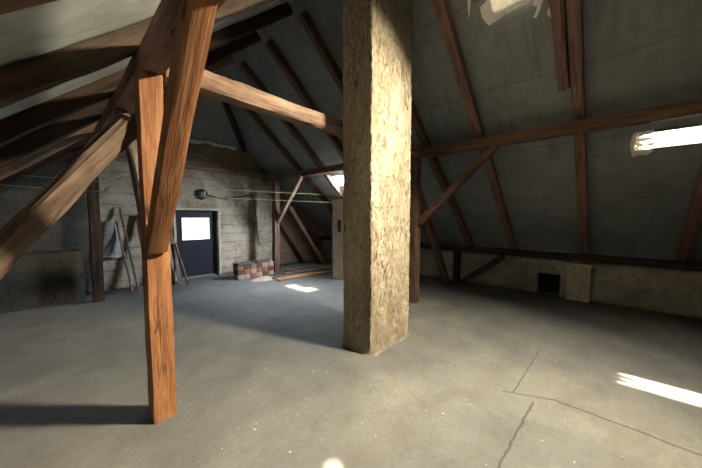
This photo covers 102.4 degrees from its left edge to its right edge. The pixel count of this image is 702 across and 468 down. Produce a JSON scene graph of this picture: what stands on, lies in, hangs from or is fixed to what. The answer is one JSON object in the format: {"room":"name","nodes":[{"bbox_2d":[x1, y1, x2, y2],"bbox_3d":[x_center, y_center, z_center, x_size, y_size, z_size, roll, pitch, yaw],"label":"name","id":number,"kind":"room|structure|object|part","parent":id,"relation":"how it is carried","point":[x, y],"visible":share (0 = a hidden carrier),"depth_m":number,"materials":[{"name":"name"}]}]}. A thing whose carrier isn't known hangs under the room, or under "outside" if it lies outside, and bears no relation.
{"room":"attic","nodes":[
{"label":"attic","id":0,"kind":"room"},
{"bbox_2d":[0,153,271,293],"bbox_3d":[-4.824,-0.232,6.411,0.335,2.856,7.026,3,5,43],"label":"wall","id":1,"kind":"structure","parent":0,"point":[239,236],"depth_m":6.20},
{"bbox_2d":[0,249,85,313],"bbox_3d":[-5.861,0.810,4.673,0.594,0.920,2.091,3,5,43],"label":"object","id":2,"kind":"structure","parent":1,"relation":"attached to","point":[38,279],"depth_m":4.87,"materials":[{"name":"paint"}]},
{"bbox_2d":[102,220,121,257],"bbox_3d":[-5.014,0.107,5.874,0.124,0.780,0.367,3,5,43],"label":"sack","id":3,"kind":"object","parent":1,"relation":"hanging from","point":[111,248],"visible":0.91,"depth_m":5.84,"materials":[{"name":"grey fabric"}]},
{"bbox_2d":[113,155,264,176],"bbox_3d":[-3.904,-1.664,6.989,0.174,0.134,3.800,3,5,43],"label":"beam","id":4,"kind":"structure","parent":1,"relation":"on","point":[123,158],"depth_m":7.32,"materials":[{"name":"brown wood"}]},
{"bbox_2d":[120,142,263,172],"bbox_3d":[-3.941,-2.030,7.043,0.085,0.584,3.846,3,5,43],"label":"boards","id":5,"kind":"object","parent":4,"relation":"on","point":[205,154],"visible":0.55,"depth_m":7.48,"materials":[{"name":"wood"}]},
{"bbox_2d":[175,210,217,277],"bbox_3d":[-4.002,0.246,7.305,0.105,1.730,1.000,3,5,43],"label":"door","id":6,"kind":"structure","parent":1,"relation":"in","point":[199,256],"depth_m":7.33,"materials":[{"name":"paint"}]},
{"bbox_2d":[173,208,221,280],"bbox_3d":[-3.930,0.230,7.242,0.170,1.770,1.117,3,5,43],"label":"trim","id":7,"kind":"structure","parent":1,"relation":"attached to","point":[218,233],"depth_m":7.53,"materials":[{"name":"paint"}]},
{"bbox_2d":[196,189,207,199],"bbox_3d":[-3.768,-1.013,7.162,0.120,0.270,0.270,3,5,43],"label":"wall lamp","id":8,"kind":"object","parent":1,"relation":"attached to","point":[202,194],"visible":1,"depth_m":7.12,"materials":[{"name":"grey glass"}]},
{"bbox_3d":[-3.753,-1.012,7.148,0.070,0.176,0.176,3,5,43],"label":"lamp shade","id":9,"kind":"part","parent":8,"relation":"part of","materials":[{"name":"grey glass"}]},
{"bbox_2d":[208,194,259,245],"bbox_3d":[-3.215,-0.363,7.854,0.022,1.522,1.453,3,5,43],"label":"cable","id":10,"kind":"object","parent":1,"relation":"attached to","point":[250,194],"visible":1,"depth_m":8.21,"materials":[{"name":"black plastic"}]},
{"bbox_2d":[262,98,701,182],"bbox_3d":[1.768,-1.371,4.430,11.950,0.165,0.185,3,5,43],"label":"purlin","id":11,"kind":"object","parent":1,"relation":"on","point":[690,108],"visible":0.75,"depth_m":3.54,"materials":[{"name":"brown wood"}]},
{"bbox_2d":[77,151,268,175],"bbox_3d":[-3.986,-1.870,7.095,0.060,0.980,4.700,3,5,43],"label":"wall","id":12,"kind":"structure","parent":0,"point":[248,154],"depth_m":8.40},
{"bbox_2d":[190,73,240,148],"bbox_3d":[-3.432,-2.918,6.515,1.426,1.242,2.819,3,5,43],"label":"ceiling","id":13,"kind":"structure","parent":0,"point":[211,122],"depth_m":6.89,"materials":[{"name":"grey stone"}]},
{"bbox_2d":[189,137,236,149],"bbox_3d":[-3.558,-2.326,7.250,0.089,0.162,1.250,3,5,43],"label":"plastic sheet","id":14,"kind":"object","parent":13,"relation":"attached to","point":[192,140],"visible":0.94,"depth_m":7.25,"materials":[{"name":"white plastic"}]},
{"bbox_2d":[221,101,245,151],"bbox_3d":[-2.959,-2.836,7.024,0.123,1.195,1.854,0,3,-3],"label":"rafter","id":15,"kind":"object","parent":13,"relation":"attached to","point":[226,106],"visible":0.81,"depth_m":7.11,"materials":[{"name":"brown wood"}]},
{"bbox_2d":[280,187,325,265],"bbox_3d":[-1.665,-0.376,9.800,0.330,2.755,2.318,3,5,43],"label":"brick wall","id":16,"kind":"structure","parent":0,"point":[294,247],"depth_m":9.43,"materials":[{"name":"brown brick"}]},
{"bbox_2d":[0,260,701,467],"bbox_3d":[0.438,1.412,3.167,12.550,0.100,9.000,3,5,43],"label":"floor","id":17,"kind":"structure","parent":0,"point":[600,384],"depth_m":2.68,"materials":[{"name":"concrete"}]},
{"bbox_2d":[0,114,136,278],"bbox_3d":[-2.128,0.308,1.548,0.173,2.270,1.701,3,5,43],"label":"strut","id":18,"kind":"object","parent":17,"relation":"on","point":[63,190],"visible":0.99,"depth_m":1.78,"materials":[{"name":"brown wood"}]},
{"bbox_2d":[87,175,104,302],"bbox_3d":[-4.655,-0.049,5.133,0.171,2.580,0.171,3,5,43],"label":"post","id":19,"kind":"object","parent":17,"relation":"on","point":[93,203],"visible":0.77,"depth_m":5.09,"materials":[{"name":"brown wood"}]},
{"bbox_2d":[87,0,225,142],"bbox_3d":[-0.925,-1.197,1.542,11.950,0.163,0.187,3,5,43],"label":"purlin","id":20,"kind":"object","parent":19,"relation":"on","point":[153,54],"visible":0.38,"depth_m":1.86,"materials":[{"name":"brown wood"}]},
{"bbox_2d":[116,221,132,292],"bbox_3d":[-4.675,0.466,5.813,0.656,1.444,0.039,2,4,32],"label":"pole","id":21,"kind":"object","parent":17,"relation":"on","point":[117,226],"visible":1,"depth_m":5.79,"materials":[{"name":"brown wood"}]},
{"bbox_2d":[118,207,139,290],"bbox_3d":[-4.652,0.309,5.912,0.597,1.745,0.054,2,4,25],"label":"pole","id":22,"kind":"object","parent":17,"relation":"on","point":[119,208],"visible":1,"depth_m":5.90,"materials":[{"name":"brown wood"}]},
{"bbox_2d":[135,215,141,253],"bbox_3d":[-4.503,0.375,6.162,0.492,1.602,0.133,2,4,33],"label":"plank","id":23,"kind":"object","parent":17,"relation":"on","point":[137,219],"visible":0.16,"depth_m":6.16,"materials":[{"name":"wood"}]},
{"bbox_2d":[134,68,176,423],"bbox_3d":[-1.479,0.132,2.138,0.178,2.580,0.172,3,5,43],"label":"post","id":24,"kind":"object","parent":17,"relation":"on","point":[148,86],"visible":0.78,"depth_m":2.08,"materials":[{"name":"brown wood"}]},
{"bbox_2d":[114,109,140,230],"bbox_3d":[-1.912,-0.541,2.497,1.102,1.396,0.110,3,5,43],"label":"brace","id":25,"kind":"object","parent":24,"relation":"attached to","point":[131,150],"visible":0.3,"depth_m":2.38,"materials":[{"name":"brown wood"}]},
{"bbox_2d":[145,0,217,253],"bbox_3d":[-1.077,-0.533,1.711,1.104,1.386,0.132,3,5,42],"label":"brace","id":26,"kind":"object","parent":24,"relation":"attached to","point":[195,18],"visible":1,"depth_m":1.56,"materials":[{"name":"brown wood"}]},
{"bbox_2d":[171,265,174,284],"bbox_3d":[-4.240,0.630,6.495,0.438,1.055,0.150,2,4,33],"label":"plank","id":27,"kind":"object","parent":17,"relation":"on","point":[172,274],"visible":0.18,"depth_m":6.46,"materials":[{"name":"wood"}]},
{"bbox_2d":[170,230,182,284],"bbox_3d":[-4.116,0.376,6.546,0.522,1.556,0.111,2,4,29],"label":"plank","id":28,"kind":"object","parent":17,"relation":"on","point":[173,250],"visible":0.66,"depth_m":6.51,"materials":[{"name":"grey wood"}]},
{"bbox_2d":[174,242,188,284],"bbox_3d":[-3.889,0.676,6.468,0.501,0.952,0.055,2,4,28],"label":"pole","id":29,"kind":"object","parent":17,"relation":"on","point":[175,243],"visible":1,"depth_m":6.45,"materials":[{"name":"brown wood"}]},
{"bbox_2d":[233,274,243,279],"bbox_3d":[-2.813,1.068,7.068,0.262,0.118,0.165,3,5,43],"label":"brick","id":30,"kind":"object","parent":17,"relation":"on","point":[237,277],"visible":0.86,"depth_m":6.99,"materials":[{"name":"beige brick"}]},
{"bbox_2d":[233,269,243,274],"bbox_3d":[-2.815,0.949,7.066,0.262,0.118,0.165,3,5,43],"label":"brick","id":31,"kind":"object","parent":30,"relation":"on","point":[239,272],"visible":0.86,"depth_m":6.99,"materials":[{"name":"red brick"}]},
{"bbox_2d":[233,265,243,270],"bbox_3d":[-2.817,0.831,7.056,0.262,0.118,0.165,3,5,43],"label":"brick","id":32,"kind":"object","parent":31,"relation":"on","point":[235,267],"visible":0.86,"depth_m":6.98,"materials":[{"name":"red brick"}]},
{"bbox_2d":[233,261,254,265],"bbox_3d":[-2.716,0.747,7.149,0.300,0.035,0.440,3,5,43],"label":"stone slab","id":33,"kind":"object","parent":32,"relation":"on","point":[247,262],"visible":1,"depth_m":7.06,"materials":[{"name":"grey stone"}]},
{"bbox_2d":[250,273,256,277],"bbox_3d":[-2.572,1.053,7.304,0.262,0.118,0.165,3,5,43],"label":"brick","id":34,"kind":"object","parent":17,"relation":"on","point":[252,275],"visible":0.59,"depth_m":7.20,"materials":[{"name":"brick"}]},
{"bbox_2d":[250,268,256,272],"bbox_3d":[-2.579,0.935,7.305,0.262,0.118,0.165,3,5,42],"label":"brick","id":35,"kind":"object","parent":34,"relation":"on","point":[254,270],"visible":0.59,"depth_m":7.21,"materials":[{"name":"brick"}]},
{"bbox_2d":[250,263,256,268],"bbox_3d":[-2.578,0.816,7.296,0.262,0.118,0.165,3,5,43],"label":"brick","id":36,"kind":"object","parent":35,"relation":"on","point":[252,266],"visible":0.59,"depth_m":7.20,"materials":[{"name":"brick"}]},
{"bbox_2d":[250,276,273,281],"bbox_3d":[-2.159,1.080,7.034,0.440,0.095,0.720,3,5,43],"label":"rubble heap","id":37,"kind":"object","parent":17,"relation":"on","point":[262,278],"visible":0.95,"depth_m":6.90,"materials":[{"name":"beige sand"}]},
{"bbox_2d":[272,179,279,272],"bbox_3d":[-2.101,-0.216,7.900,0.173,2.581,0.174,3,3,43],"label":"post","id":38,"kind":"object","parent":17,"relation":"on","point":[275,183],"visible":0.91,"depth_m":7.84,"materials":[{"name":"brown wood"}]},
{"bbox_2d":[276,174,302,222],"bbox_3d":[-1.654,-0.915,7.518,1.090,1.256,0.110,3,4,39],"label":"brace","id":39,"kind":"object","parent":38,"relation":"attached to","point":[299,178],"visible":0.99,"depth_m":7.45,"materials":[{"name":"brown wood"}]},
{"bbox_2d":[271,271,312,278],"bbox_3d":[-1.501,1.085,7.419,1.208,0.043,0.124,-3,5,-40],"label":"plank","id":40,"kind":"object","parent":17,"relation":"on","point":[312,271],"visible":0.52,"depth_m":7.29,"materials":[{"name":"brown wood"}]},
{"bbox_2d":[276,269,332,280],"bbox_3d":[-1.056,1.072,7.551,2.004,0.052,0.175,-3,5,-43],"label":"plank","id":41,"kind":"object","parent":17,"relation":"on","point":[330,270],"visible":0.87,"depth_m":7.34,"materials":[{"name":"brown wood"}]},
{"bbox_2d":[287,206,324,263],"bbox_3d":[-1.352,0.075,8.724,0.110,1.874,1.403,3,5,43],"label":"strut","id":42,"kind":"object","parent":17,"relation":"on","point":[290,208],"visible":0.99,"depth_m":8.63,"materials":[{"name":"brown wood"}]},
{"bbox_2d":[283,266,332,274],"bbox_3d":[-1.155,1.041,8.121,1.619,0.048,0.205,-3,4,-38],"label":"plank","id":43,"kind":"object","parent":17,"relation":"on","point":[328,267],"visible":0.94,"depth_m":7.97,"materials":[{"name":"brown wood"}]},
{"bbox_2d":[284,264,332,271],"bbox_3d":[-1.216,1.012,8.552,1.666,0.054,0.164,-3,4,-39],"label":"plank","id":44,"kind":"object","parent":17,"relation":"on","point":[324,265],"visible":0.95,"depth_m":8.40,"materials":[{"name":"brown wood"}]},
{"bbox_2d":[332,199,343,279],"bbox_3d":[-0.195,0.130,7.149,0.414,1.980,0.522,3,5,43],"label":"pier","id":45,"kind":"object","parent":17,"relation":"on","point":[337,226],"visible":0.52,"depth_m":7.02,"materials":[{"name":"paint"}]},
{"bbox_3d":[-0.283,-0.199,6.962,0.100,0.300,0.035,3,5,43],"label":"soot door","id":46,"kind":"part","parent":45,"relation":"part of","materials":[{"name":"metal"}]},
{"bbox_2d":[342,0,412,356],"bbox_3d":[0.342,-1.258,3.416,0.530,5.200,0.868,3,5,43],"label":"chimney","id":47,"kind":"object","parent":17,"relation":"on","point":[377,34],"visible":1,"depth_m":3.21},
{"bbox_2d":[7,185,338,202],"bbox_3d":[-2.068,-0.469,3.296,4.158,0.224,0.004,0,3,1],"label":"clothesline","id":48,"kind":"object","parent":47,"relation":"attached to","point":[7,185],"visible":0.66,"depth_m":3.29,"materials":[{"name":"green plastic"}]},
{"bbox_2d":[22,175,345,195],"bbox_3d":[-2.043,-0.584,3.376,3.993,0.264,0.004,0,3,2],"label":"clothesline","id":49,"kind":"object","parent":47,"relation":"attached to","point":[22,175],"visible":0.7,"depth_m":3.35,"materials":[{"name":"green plastic"}]},
{"bbox_2d":[409,158,421,303],"bbox_3d":[1.141,-0.046,5.079,0.177,2.580,0.173,3,5,43],"label":"post","id":50,"kind":"object","parent":17,"relation":"on","point":[415,164],"visible":0.91,"depth_m":5.01,"materials":[{"name":"brown wood"}]},
{"bbox_2d":[163,67,420,157],"bbox_3d":[-0.147,-1.323,3.510,0.184,0.209,3.755,3,5,43],"label":"tie beam","id":51,"kind":"structure","parent":50,"relation":"on","point":[215,86],"depth_m":2.70,"materials":[{"name":"brown wood"}]},
{"bbox_2d":[417,145,500,225],"bbox_3d":[1.669,-0.746,4.558,1.337,1.250,0.113,3,5,43],"label":"brace","id":52,"kind":"object","parent":50,"relation":"attached to","point":[491,150],"visible":0.97,"depth_m":4.46,"materials":[{"name":"brown wood"}]},
{"bbox_2d":[420,187,449,284],"bbox_3d":[1.643,-0.048,5.794,0.124,2.479,1.728,3,5,43],"label":"strut","id":53,"kind":"object","parent":17,"relation":"on","point":[428,224],"visible":0.63,"depth_m":5.88,"materials":[{"name":"brown wood"}]},
{"bbox_2d":[453,251,460,282],"bbox_3d":[2.503,0.779,6.681,0.142,0.740,0.164,3,5,43],"label":"post","id":54,"kind":"object","parent":17,"relation":"on","point":[457,254],"visible":1,"depth_m":6.62,"materials":[{"name":"brown wood"}]},
{"bbox_2d":[461,254,505,282],"bbox_3d":[2.927,0.784,6.283,0.912,0.750,0.119,3,5,42],"label":"brace","id":55,"kind":"object","parent":17,"relation":"on","point":[501,257],"visible":1,"depth_m":6.21,"materials":[{"name":"brown wood"}]},
{"bbox_2d":[0,0,701,261],"bbox_3d":[0.383,-1.357,3.051,12.500,3.943,9.152,3,5,43],"label":"ceiling","id":56,"kind":"structure","parent":0,"point":[639,54],"depth_m":3.91,"materials":[{"name":"grey stone"}]},
{"bbox_2d":[332,174,343,185],"bbox_3d":[-0.057,-1.373,6.987,0.864,0.309,0.337,3,5,43],"label":"window","id":57,"kind":"structure","parent":56,"relation":"attached to","point":[335,177],"depth_m":7.25,"materials":[{"name":"glass"}]},
{"bbox_2d":[467,0,470,17],"bbox_3d":[1.331,-2.611,3.153,0.164,0.208,0.238,3,5,43],"label":"foil","id":58,"kind":"object","parent":56,"relation":"attached to","point":[468,1],"visible":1,"depth_m":3.21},
{"bbox_2d":[480,0,528,24],"bbox_3d":[1.663,-2.490,3.002,0.208,0.200,0.554,-3,5,-40],"label":"foil","id":59,"kind":"object","parent":56,"relation":"attached to","point":[491,10],"visible":1,"depth_m":3.10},
{"bbox_2d":[533,0,542,17],"bbox_3d":[1.938,-2.380,2.941,0.079,0.148,0.178,1,3,9],"label":"foil","id":60,"kind":"object","parent":56,"relation":"attached to","point":[537,3],"visible":1,"depth_m":2.94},
{"bbox_2d":[638,124,701,149],"bbox_3d":[3.809,-1.172,3.367,0.624,0.258,0.277,3,5,43],"label":"window","id":61,"kind":"structure","parent":56,"relation":"attached to","point":[685,141],"depth_m":3.35,"materials":[{"name":"glass"}]},
{"bbox_2d":[630,130,655,156],"bbox_3d":[3.628,-1.122,3.506,0.229,0.256,0.296,3,5,43],"label":"foil","id":62,"kind":"object","parent":61,"relation":"hanging from","point":[636,139],"visible":1,"depth_m":3.52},
{"bbox_2d":[321,240,701,318],"bbox_3d":[3.415,0.796,6.334,11.969,0.790,0.364,3,5,43],"label":"wall","id":63,"kind":"structure","parent":0,"point":[671,291],"depth_m":5.06,"materials":[{"name":"paint"}]},
{"bbox_2d":[319,236,701,271],"bbox_3d":[3.286,0.386,6.170,11.950,0.148,0.222,3,5,43],"label":"wall plate","id":64,"kind":"object","parent":63,"relation":"on","point":[632,261],"visible":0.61,"depth_m":5.19,"materials":[{"name":"brown wood"}]},
{"bbox_2d":[224,76,332,212],"bbox_3d":[-1.229,-1.519,7.673,0.128,3.880,4.476,3,5,43],"label":"rafter","id":65,"kind":"object","parent":64,"relation":"on","point":[252,114],"visible":0.51,"depth_m":7.12,"materials":[{"name":"brown wood"}]},
{"bbox_2d":[238,60,343,198],"bbox_3d":[-0.600,-1.482,7.090,0.131,3.878,4.475,3,5,43],"label":"rafter","id":66,"kind":"object","parent":64,"relation":"on","point":[249,73],"visible":0.54,"depth_m":6.33,"materials":[{"name":"brown wood"}]},
{"bbox_2d":[264,38,342,158],"bbox_3d":[0.096,-1.443,6.442,0.132,3.880,4.475,3,5,43],"label":"rafter","id":67,"kind":"object","parent":64,"relation":"on","point":[270,45],"visible":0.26,"depth_m":5.12,"materials":[{"name":"brown wood"}]},
{"bbox_2d":[298,10,429,242],"bbox_3d":[0.784,-1.405,5.802,0.130,3.878,4.477,3,5,43],"label":"rafter","id":68,"kind":"object","parent":64,"relation":"on","point":[305,19],"visible":0.34,"depth_m":4.37,"materials":[{"name":"brown wood"}]},
{"bbox_2d":[411,97,475,246],"bbox_3d":[1.495,-1.367,5.144,0.133,3.883,4.474,3,5,43],"label":"rafter","id":69,"kind":"object","parent":64,"relation":"on","point":[417,124],"visible":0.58,"depth_m":5.29,"materials":[{"name":"brown wood"}]},
{"bbox_2d":[432,0,517,248],"bbox_3d":[2.152,-1.330,4.531,0.131,3.879,4.480,3,5,43],"label":"rafter","id":70,"kind":"object","parent":64,"relation":"on","point":[442,8],"visible":0.85,"depth_m":3.89,"materials":[{"name":"brown wood"}]},
{"bbox_2d":[566,0,588,253],"bbox_3d":[3.024,-1.281,3.721,0.133,3.881,4.475,3,5,43],"label":"rafter","id":71,"kind":"object","parent":64,"relation":"on","point":[574,7],"visible":0.86,"depth_m":3.36,"materials":[{"name":"brown wood"}]},
{"bbox_2d":[548,0,570,91],"bbox_3d":[2.038,-2.352,2.791,0.137,1.382,1.576,3,5,43],"label":"sister timber","id":72,"kind":"object","parent":71,"relation":"attached to","point":[557,7],"visible":0.98,"depth_m":3.02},
{"bbox_2d":[674,164,701,260],"bbox_3d":[3.880,-1.234,2.926,0.132,3.880,4.476,3,5,43],"label":"rafter","id":73,"kind":"object","parent":64,"relation":"on","point":[694,213],"visible":0.9,"depth_m":3.89,"materials":[{"name":"brown wood"}]},
{"bbox_2d":[539,273,559,292],"bbox_3d":[4.158,0.959,5.870,0.500,0.520,0.060,3,5,43],"label":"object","id":74,"kind":"structure","parent":63,"relation":"attached to","point":[548,282],"depth_m":5.86,"materials":[{"name":"black"}]},
{"bbox_2d":[565,262,593,302],"bbox_3d":[4.227,0.891,5.241,0.401,0.690,0.189,3,5,43],"label":"block","id":75,"kind":"object","parent":63,"relation":"attached to","point":[578,281],"depth_m":5.19,"materials":[{"name":"paint"}]},
{"bbox_3d":[-2.542,1.189,-0.050,11.972,0.793,0.364,3,5,43],"label":"wall","id":76,"kind":"structure","parent":0,"visible":0},
{"bbox_3d":[-2.411,0.752,0.061,11.950,0.145,0.220,3,5,43],"label":"wall plate","id":77,"kind":"object","parent":76,"relation":"on","visible":0},
{"bbox_2d":[0,0,58,14],"bbox_3d":[-0.896,-1.123,1.128,0.143,3.879,4.476,3,5,43],"label":"rafter","id":78,"kind":"object","parent":77,"relation":"on","point":[6,6],"visible":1,"depth_m":0.95,"materials":[{"name":"brown wood"}]},
{"bbox_2d":[0,97,165,192],"bbox_3d":[-4.624,-1.167,4.364,0.141,3.579,4.128,3,5,43],"label":"rafter","id":79,"kind":"object","parent":77,"relation":"on","point":[16,178],"visible":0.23,"depth_m":4.26,"materials":[{"name":"brown wood"}]},
{"bbox_2d":[0,56,234,179],"bbox_3d":[-3.722,-1.282,3.755,0.143,3.880,4.478,3,5,43],"label":"rafter","id":80,"kind":"object","parent":77,"relation":"on","point":[43,153],"visible":0.3,"depth_m":3.62,"materials":[{"name":"brown wood"}]},
{"bbox_2d":[0,31,260,168],"bbox_3d":[-3.026,-1.242,3.108,0.140,3.873,4.478,3,5,43],"label":"rafter","id":81,"kind":"object","parent":77,"relation":"on","point":[45,136],"visible":0.59,"depth_m":3.02,"materials":[{"name":"brown wood"}]},
{"bbox_2d":[0,0,274,108],"bbox_3d":[-1.626,-1.166,1.810,0.142,3.876,4.477,3,5,43],"label":"rafter","id":82,"kind":"object","parent":77,"relation":"on","point":[23,79],"visible":0.7,"depth_m":1.71,"materials":[{"name":"brown wood"}]},
{"bbox_2d":[0,2,292,147],"bbox_3d":[-2.381,-1.207,2.511,0.143,3.878,4.476,3,5,43],"label":"rafter","id":83,"kind":"object","parent":77,"relation":"on","point":[13,127],"visible":0.63,"depth_m":2.48,"materials":[{"name":"brown wood"}]},
{"bbox_3d":[-2.475,0.809,7.425,0.262,0.118,0.165,3,5,43],"label":"brick","id":84,"kind":"object","parent":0,"visible":0},
{"bbox_2d":[251,259,269,262],"bbox_3d":[-2.404,0.717,7.513,0.260,0.050,0.400,3,4,38],"label":"stone slab","id":85,"kind":"object","parent":84,"relation":"on","point":[258,260],"visible":0.9,"depth_m":7.42,"materials":[{"name":"grey stone"}]}
]}

